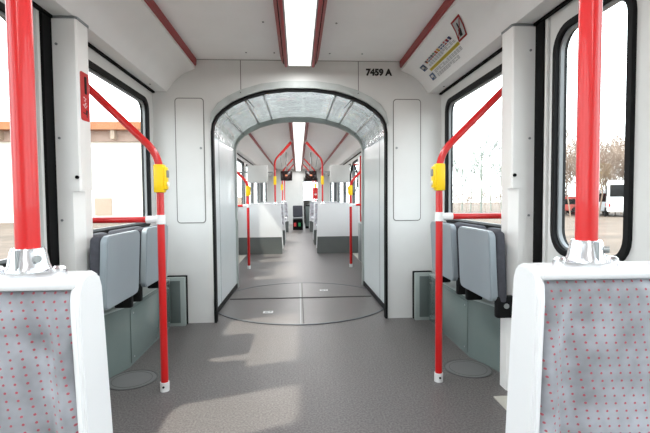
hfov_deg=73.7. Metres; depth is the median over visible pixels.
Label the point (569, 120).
bare tree
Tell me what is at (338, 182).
window
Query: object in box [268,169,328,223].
wall
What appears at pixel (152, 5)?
trim
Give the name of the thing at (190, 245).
wall
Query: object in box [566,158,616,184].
bare shrub
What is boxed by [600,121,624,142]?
bare tree
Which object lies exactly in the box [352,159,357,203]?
window
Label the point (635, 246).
door
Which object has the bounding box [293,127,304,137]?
diffuser
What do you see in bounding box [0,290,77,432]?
cushion
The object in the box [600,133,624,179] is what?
bare tree
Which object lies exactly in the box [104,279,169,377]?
base cabinet
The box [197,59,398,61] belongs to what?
trim
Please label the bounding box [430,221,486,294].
seat
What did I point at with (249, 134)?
trim
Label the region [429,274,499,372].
base cabinet
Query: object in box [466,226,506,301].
seat cushion
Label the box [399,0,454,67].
trim
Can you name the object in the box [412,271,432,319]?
vent box
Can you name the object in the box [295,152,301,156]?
diffuser
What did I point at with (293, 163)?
pole
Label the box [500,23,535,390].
column
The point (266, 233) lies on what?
seat
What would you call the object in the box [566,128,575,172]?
bare tree
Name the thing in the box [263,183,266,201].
window
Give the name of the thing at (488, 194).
bare shrub
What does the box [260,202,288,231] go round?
seat
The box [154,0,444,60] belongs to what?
ceiling
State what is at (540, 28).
trim
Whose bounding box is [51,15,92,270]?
column
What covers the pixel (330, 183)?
window
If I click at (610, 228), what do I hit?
ground
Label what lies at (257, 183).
window
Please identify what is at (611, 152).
bare shrub
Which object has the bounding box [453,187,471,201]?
bare shrub
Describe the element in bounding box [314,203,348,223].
seat back
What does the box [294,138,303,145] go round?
diffuser
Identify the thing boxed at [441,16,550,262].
wall
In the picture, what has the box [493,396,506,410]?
trim
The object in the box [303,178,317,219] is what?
wall
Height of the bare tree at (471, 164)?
6.650 m
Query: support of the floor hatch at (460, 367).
on the floor
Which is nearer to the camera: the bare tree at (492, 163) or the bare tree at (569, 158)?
the bare tree at (569, 158)
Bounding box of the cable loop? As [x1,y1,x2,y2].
[350,164,357,193]
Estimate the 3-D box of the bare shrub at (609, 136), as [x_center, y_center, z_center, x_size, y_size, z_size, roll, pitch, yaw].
[21.432,-3.239,33.260,5.393,6.276,5.257,0,2,5]
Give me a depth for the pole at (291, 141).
8.10 m
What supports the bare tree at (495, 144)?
on the ground
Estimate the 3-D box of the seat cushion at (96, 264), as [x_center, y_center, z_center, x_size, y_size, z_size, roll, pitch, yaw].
[-1.144,0.279,2.337,0.069,0.380,0.448,-1,2,-4]
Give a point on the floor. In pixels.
(374, 373)
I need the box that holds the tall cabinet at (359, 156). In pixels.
[358,155,361,261]
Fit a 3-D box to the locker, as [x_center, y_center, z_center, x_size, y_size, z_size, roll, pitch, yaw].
[-0.584,-0.004,15.046,0.200,0.820,0.320,-1,2,-4]
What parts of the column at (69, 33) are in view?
casing, casing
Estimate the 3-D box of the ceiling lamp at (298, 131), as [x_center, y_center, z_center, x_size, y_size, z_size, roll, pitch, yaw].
[-0.685,-1.581,11.208,0.316,0.095,11.932,-1,2,-4]
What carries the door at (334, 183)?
in the wall at (356, 157)
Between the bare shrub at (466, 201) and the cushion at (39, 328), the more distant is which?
the bare shrub at (466, 201)
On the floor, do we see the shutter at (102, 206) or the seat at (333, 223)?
the seat at (333, 223)
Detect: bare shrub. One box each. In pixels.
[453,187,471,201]
[457,194,472,210]
[465,192,481,212]
[469,190,486,205]
[478,187,496,212]
[485,194,499,208]
[492,192,501,206]
[565,167,575,193]
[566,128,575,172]
[566,143,614,187]
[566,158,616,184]
[567,136,624,189]
[572,152,621,189]
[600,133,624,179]
[600,148,623,215]
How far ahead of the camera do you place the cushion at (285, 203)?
13.50 m
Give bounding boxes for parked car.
[565,196,574,214]
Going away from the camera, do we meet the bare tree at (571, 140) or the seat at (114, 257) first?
the seat at (114, 257)
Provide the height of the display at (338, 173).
0.320 m
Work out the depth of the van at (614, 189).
30.03 m
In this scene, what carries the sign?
attached to the column at (69, 33)
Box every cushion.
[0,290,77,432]
[89,230,129,276]
[134,225,156,283]
[250,204,283,224]
[277,202,287,216]
[310,202,336,216]
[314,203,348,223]
[443,222,461,277]
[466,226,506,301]
[539,278,649,432]
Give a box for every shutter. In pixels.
[94,198,111,214]
[238,197,241,204]
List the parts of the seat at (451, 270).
backrest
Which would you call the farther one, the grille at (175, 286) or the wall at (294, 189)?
the wall at (294, 189)
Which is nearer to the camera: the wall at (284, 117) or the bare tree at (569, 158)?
the wall at (284, 117)
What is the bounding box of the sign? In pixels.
[80,71,89,121]
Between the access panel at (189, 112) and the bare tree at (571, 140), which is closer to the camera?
the access panel at (189, 112)
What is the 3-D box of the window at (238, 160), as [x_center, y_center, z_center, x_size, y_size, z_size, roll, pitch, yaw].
[-1.768,-0.659,8.938,0.058,1.015,1.400,-1,2,-4]
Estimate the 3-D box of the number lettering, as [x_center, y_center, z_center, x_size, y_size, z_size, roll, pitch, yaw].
[0.458,-1.221,3.675,0.225,0.062,0.002,-1,2,-4]
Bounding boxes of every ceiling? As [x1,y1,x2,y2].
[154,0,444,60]
[251,122,346,168]
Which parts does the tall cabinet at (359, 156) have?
casing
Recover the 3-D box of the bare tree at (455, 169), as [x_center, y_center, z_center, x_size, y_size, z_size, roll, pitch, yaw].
[12.273,-4.431,42.781,3.039,7.980,3.500,-1,2,-7]
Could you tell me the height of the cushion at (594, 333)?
0.466 m
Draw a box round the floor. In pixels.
[110,220,507,432]
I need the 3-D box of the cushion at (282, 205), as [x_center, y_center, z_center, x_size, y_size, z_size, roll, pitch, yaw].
[-1.339,-0.042,9.741,0.846,0.466,0.036,-1,2,-4]
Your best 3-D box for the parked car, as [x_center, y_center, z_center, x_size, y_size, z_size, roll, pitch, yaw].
[18.405,-0.866,34.654,4.220,1.450,1.840,0,3,18]
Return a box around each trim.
[32,0,154,92]
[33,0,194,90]
[39,11,59,266]
[144,0,196,65]
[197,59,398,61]
[237,135,276,175]
[239,255,245,262]
[240,60,240,89]
[248,133,276,169]
[320,133,348,169]
[320,134,360,175]
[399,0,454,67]
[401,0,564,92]
[439,0,572,94]
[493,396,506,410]
[533,20,544,262]
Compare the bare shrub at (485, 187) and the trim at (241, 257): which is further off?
the bare shrub at (485, 187)
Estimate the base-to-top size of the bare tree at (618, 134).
8.872 m
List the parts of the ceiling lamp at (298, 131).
red rail, red rail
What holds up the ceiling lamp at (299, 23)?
attached to the ceiling at (381, 30)
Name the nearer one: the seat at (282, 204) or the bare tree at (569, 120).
the seat at (282, 204)
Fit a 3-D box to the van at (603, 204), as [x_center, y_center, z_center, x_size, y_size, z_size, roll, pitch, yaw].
[20.918,-1.078,33.869,1.940,1.900,4.020,1,3,31]
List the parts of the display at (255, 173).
casing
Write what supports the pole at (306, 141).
attached to the seat at (333, 223)
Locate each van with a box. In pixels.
[599,190,608,215]
[603,180,623,216]
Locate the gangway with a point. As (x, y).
(347, 109)
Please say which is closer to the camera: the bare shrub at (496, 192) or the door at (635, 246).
the door at (635, 246)
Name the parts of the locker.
door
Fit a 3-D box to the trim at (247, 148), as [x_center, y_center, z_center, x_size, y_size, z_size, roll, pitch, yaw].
[-1.718,-1.486,11.157,0.348,0.265,12.208,-1,2,-4]
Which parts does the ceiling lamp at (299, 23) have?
red rail, red rail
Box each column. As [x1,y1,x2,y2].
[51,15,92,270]
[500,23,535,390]
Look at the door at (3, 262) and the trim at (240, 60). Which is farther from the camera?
the trim at (240, 60)
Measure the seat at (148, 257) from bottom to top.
0.455 m
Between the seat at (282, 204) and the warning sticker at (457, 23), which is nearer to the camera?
the warning sticker at (457, 23)
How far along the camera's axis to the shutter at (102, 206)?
29.07 m
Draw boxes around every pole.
[0,0,66,277]
[273,140,292,203]
[280,158,293,202]
[284,163,294,201]
[303,158,316,201]
[305,140,325,203]
[552,0,618,266]
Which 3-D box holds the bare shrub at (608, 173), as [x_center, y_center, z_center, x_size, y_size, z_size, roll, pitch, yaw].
[21.689,-2.643,32.355,4.431,5.157,4.319,-1,3,-10]
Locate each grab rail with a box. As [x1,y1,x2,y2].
[237,171,250,268]
[347,170,360,266]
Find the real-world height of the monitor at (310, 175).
0.710 m
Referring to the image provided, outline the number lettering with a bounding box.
[366,69,391,75]
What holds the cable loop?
hanging from the wall at (356, 157)
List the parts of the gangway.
panel, arch panel, arch panel, joint plate, arch panel, arch panel, arch panel, joint plate, arch panel, arch panel, panel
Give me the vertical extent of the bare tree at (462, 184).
8.866 m
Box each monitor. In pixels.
[281,152,291,180]
[305,152,316,180]
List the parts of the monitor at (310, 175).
casing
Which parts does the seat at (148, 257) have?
backrest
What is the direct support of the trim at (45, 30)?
attached to the wall at (93, 56)
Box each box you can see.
[166,275,187,326]
[313,188,317,198]
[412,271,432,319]
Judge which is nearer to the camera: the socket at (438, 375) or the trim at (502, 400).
the trim at (502, 400)
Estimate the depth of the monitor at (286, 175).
10.93 m
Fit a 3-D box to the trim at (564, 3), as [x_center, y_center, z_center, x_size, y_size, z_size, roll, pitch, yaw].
[1.200,-0.901,0.282,0.020,0.012,6.886,-1,2,-4]
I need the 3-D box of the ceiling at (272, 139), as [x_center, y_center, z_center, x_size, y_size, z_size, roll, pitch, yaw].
[-0.685,-1.649,11.204,1.860,0.040,12.230,-1,2,-4]
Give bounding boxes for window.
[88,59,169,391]
[237,158,244,204]
[246,164,252,203]
[254,183,258,202]
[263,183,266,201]
[330,183,333,200]
[338,182,339,202]
[344,164,350,202]
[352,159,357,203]
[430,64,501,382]
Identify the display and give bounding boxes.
[238,165,272,182]
[325,165,355,182]
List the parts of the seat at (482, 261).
backrest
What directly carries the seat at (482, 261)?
attached to the wall at (495, 61)
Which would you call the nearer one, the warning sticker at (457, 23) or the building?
the warning sticker at (457, 23)
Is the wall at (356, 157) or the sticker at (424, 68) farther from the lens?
the wall at (356, 157)
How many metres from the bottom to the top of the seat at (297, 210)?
0.800 m
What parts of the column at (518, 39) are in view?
casing, casing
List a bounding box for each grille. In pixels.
[170,281,180,322]
[419,276,428,316]
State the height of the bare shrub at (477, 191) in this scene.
2.279 m
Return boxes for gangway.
[210,81,387,322]
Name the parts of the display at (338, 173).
casing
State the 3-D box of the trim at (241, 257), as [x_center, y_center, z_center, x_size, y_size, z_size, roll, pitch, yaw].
[-1.516,0.743,7.343,0.215,0.006,1.350,-1,2,-4]
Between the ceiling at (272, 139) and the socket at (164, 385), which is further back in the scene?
the ceiling at (272, 139)
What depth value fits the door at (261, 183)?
14.41 m
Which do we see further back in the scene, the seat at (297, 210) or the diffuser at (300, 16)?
the seat at (297, 210)
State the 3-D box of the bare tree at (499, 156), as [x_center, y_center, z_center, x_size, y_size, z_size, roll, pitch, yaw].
[19.766,-5.210,49.188,3.377,8.866,3.888,-1,3,-19]
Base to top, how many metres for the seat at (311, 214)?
0.938 m
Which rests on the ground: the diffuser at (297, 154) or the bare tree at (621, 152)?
the bare tree at (621, 152)
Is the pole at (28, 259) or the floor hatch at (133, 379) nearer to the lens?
the pole at (28, 259)
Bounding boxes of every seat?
[0,270,112,432]
[89,230,139,309]
[107,225,167,301]
[238,204,282,254]
[250,203,285,244]
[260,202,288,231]
[293,205,302,229]
[309,201,336,231]
[313,203,348,244]
[316,204,357,252]
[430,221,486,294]
[458,226,512,317]
[505,261,649,432]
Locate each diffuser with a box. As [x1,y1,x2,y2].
[284,0,316,65]
[293,122,304,126]
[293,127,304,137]
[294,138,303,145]
[294,146,302,151]
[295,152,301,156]
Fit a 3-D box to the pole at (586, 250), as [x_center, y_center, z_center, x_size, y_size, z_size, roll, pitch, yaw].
[0.286,-0.517,0.688,0.398,1.204,0.062,-1,2,-4]
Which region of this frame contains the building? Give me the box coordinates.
[0,121,241,222]
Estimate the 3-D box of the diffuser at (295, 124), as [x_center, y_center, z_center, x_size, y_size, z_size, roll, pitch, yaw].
[-0.352,-1.312,5.881,0.176,0.013,1.145,-1,2,-4]
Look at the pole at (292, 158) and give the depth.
11.59 m
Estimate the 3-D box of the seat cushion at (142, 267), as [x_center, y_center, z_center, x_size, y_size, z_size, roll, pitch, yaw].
[-1.178,0.255,2.891,0.069,0.380,0.448,-1,2,-4]
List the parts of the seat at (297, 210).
backrest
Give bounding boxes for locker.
[305,204,309,227]
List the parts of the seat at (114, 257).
backrest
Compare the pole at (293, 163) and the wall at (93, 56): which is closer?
the wall at (93, 56)
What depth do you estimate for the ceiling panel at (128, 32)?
2.60 m
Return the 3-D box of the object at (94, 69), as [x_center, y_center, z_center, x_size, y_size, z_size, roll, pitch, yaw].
[-1.145,0.012,2.895,0.542,1.845,1.235,-1,2,-4]
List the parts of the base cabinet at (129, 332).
lid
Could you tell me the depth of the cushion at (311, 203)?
13.56 m
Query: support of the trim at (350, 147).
attached to the wall at (356, 157)
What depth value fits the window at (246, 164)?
11.40 m
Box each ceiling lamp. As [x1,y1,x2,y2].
[273,0,326,67]
[288,122,308,170]
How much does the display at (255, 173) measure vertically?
0.320 m
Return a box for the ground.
[0,202,622,259]
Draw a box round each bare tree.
[453,131,477,210]
[453,146,461,184]
[462,141,485,212]
[463,108,501,212]
[472,132,499,210]
[487,136,501,204]
[565,120,576,213]
[565,148,603,216]
[566,136,624,215]
[599,123,623,213]
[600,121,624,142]
[601,124,624,212]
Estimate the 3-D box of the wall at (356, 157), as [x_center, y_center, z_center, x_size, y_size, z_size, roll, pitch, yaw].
[0.469,-0.626,12.809,0.060,2.240,15.260,-1,2,-4]
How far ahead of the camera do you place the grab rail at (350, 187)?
6.51 m
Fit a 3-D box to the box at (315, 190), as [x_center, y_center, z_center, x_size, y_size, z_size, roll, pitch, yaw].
[-0.252,-0.618,11.588,0.110,0.300,0.085,-1,2,-4]
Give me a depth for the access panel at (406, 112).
3.72 m
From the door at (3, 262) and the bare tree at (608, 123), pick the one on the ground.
the bare tree at (608, 123)
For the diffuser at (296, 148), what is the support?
attached to the ceiling lamp at (298, 131)
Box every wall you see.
[33,7,155,248]
[152,60,440,322]
[236,117,361,272]
[237,154,267,203]
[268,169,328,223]
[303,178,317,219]
[329,153,360,202]
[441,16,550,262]
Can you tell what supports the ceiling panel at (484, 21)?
attached to the wall at (495, 61)
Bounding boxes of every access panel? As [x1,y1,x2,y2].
[174,98,205,222]
[393,99,420,220]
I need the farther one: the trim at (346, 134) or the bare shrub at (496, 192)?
the bare shrub at (496, 192)
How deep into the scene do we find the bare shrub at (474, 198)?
37.85 m
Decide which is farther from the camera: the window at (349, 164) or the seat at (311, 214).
the seat at (311, 214)
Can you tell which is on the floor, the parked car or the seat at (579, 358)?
the seat at (579, 358)
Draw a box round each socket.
[160,381,169,391]
[434,371,442,382]
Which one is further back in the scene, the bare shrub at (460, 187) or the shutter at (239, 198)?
the bare shrub at (460, 187)
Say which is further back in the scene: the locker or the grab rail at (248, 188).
the locker
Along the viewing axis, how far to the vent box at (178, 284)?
3.56 m
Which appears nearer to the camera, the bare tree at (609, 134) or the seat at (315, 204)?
the seat at (315, 204)
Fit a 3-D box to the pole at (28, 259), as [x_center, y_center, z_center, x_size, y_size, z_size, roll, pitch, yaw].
[-0.324,-0.511,0.650,0.385,1.204,0.062,-1,2,-4]
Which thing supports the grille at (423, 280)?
attached to the vent box at (420, 279)
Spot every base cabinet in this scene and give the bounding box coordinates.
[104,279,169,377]
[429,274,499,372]
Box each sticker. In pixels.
[420,36,462,79]
[451,14,466,41]
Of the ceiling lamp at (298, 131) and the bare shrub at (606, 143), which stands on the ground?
the bare shrub at (606, 143)
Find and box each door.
[0,0,40,267]
[261,183,262,201]
[334,183,335,200]
[547,0,649,262]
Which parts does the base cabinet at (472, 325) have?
lid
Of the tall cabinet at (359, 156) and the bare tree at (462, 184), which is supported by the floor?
the tall cabinet at (359, 156)
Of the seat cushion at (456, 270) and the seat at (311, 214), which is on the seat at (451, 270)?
the seat cushion at (456, 270)
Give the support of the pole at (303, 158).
attached to the ceiling lamp at (298, 131)
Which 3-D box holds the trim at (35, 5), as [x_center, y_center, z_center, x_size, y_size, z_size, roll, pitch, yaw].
[-1.195,-0.875,0.134,0.020,0.012,6.886,-1,2,-4]
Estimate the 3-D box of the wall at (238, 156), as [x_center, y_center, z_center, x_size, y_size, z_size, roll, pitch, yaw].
[-2.006,-0.600,12.656,0.060,2.240,15.260,-1,2,-4]
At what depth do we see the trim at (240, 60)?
3.60 m
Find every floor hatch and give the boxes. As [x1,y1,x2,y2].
[109,369,157,390]
[444,359,492,377]

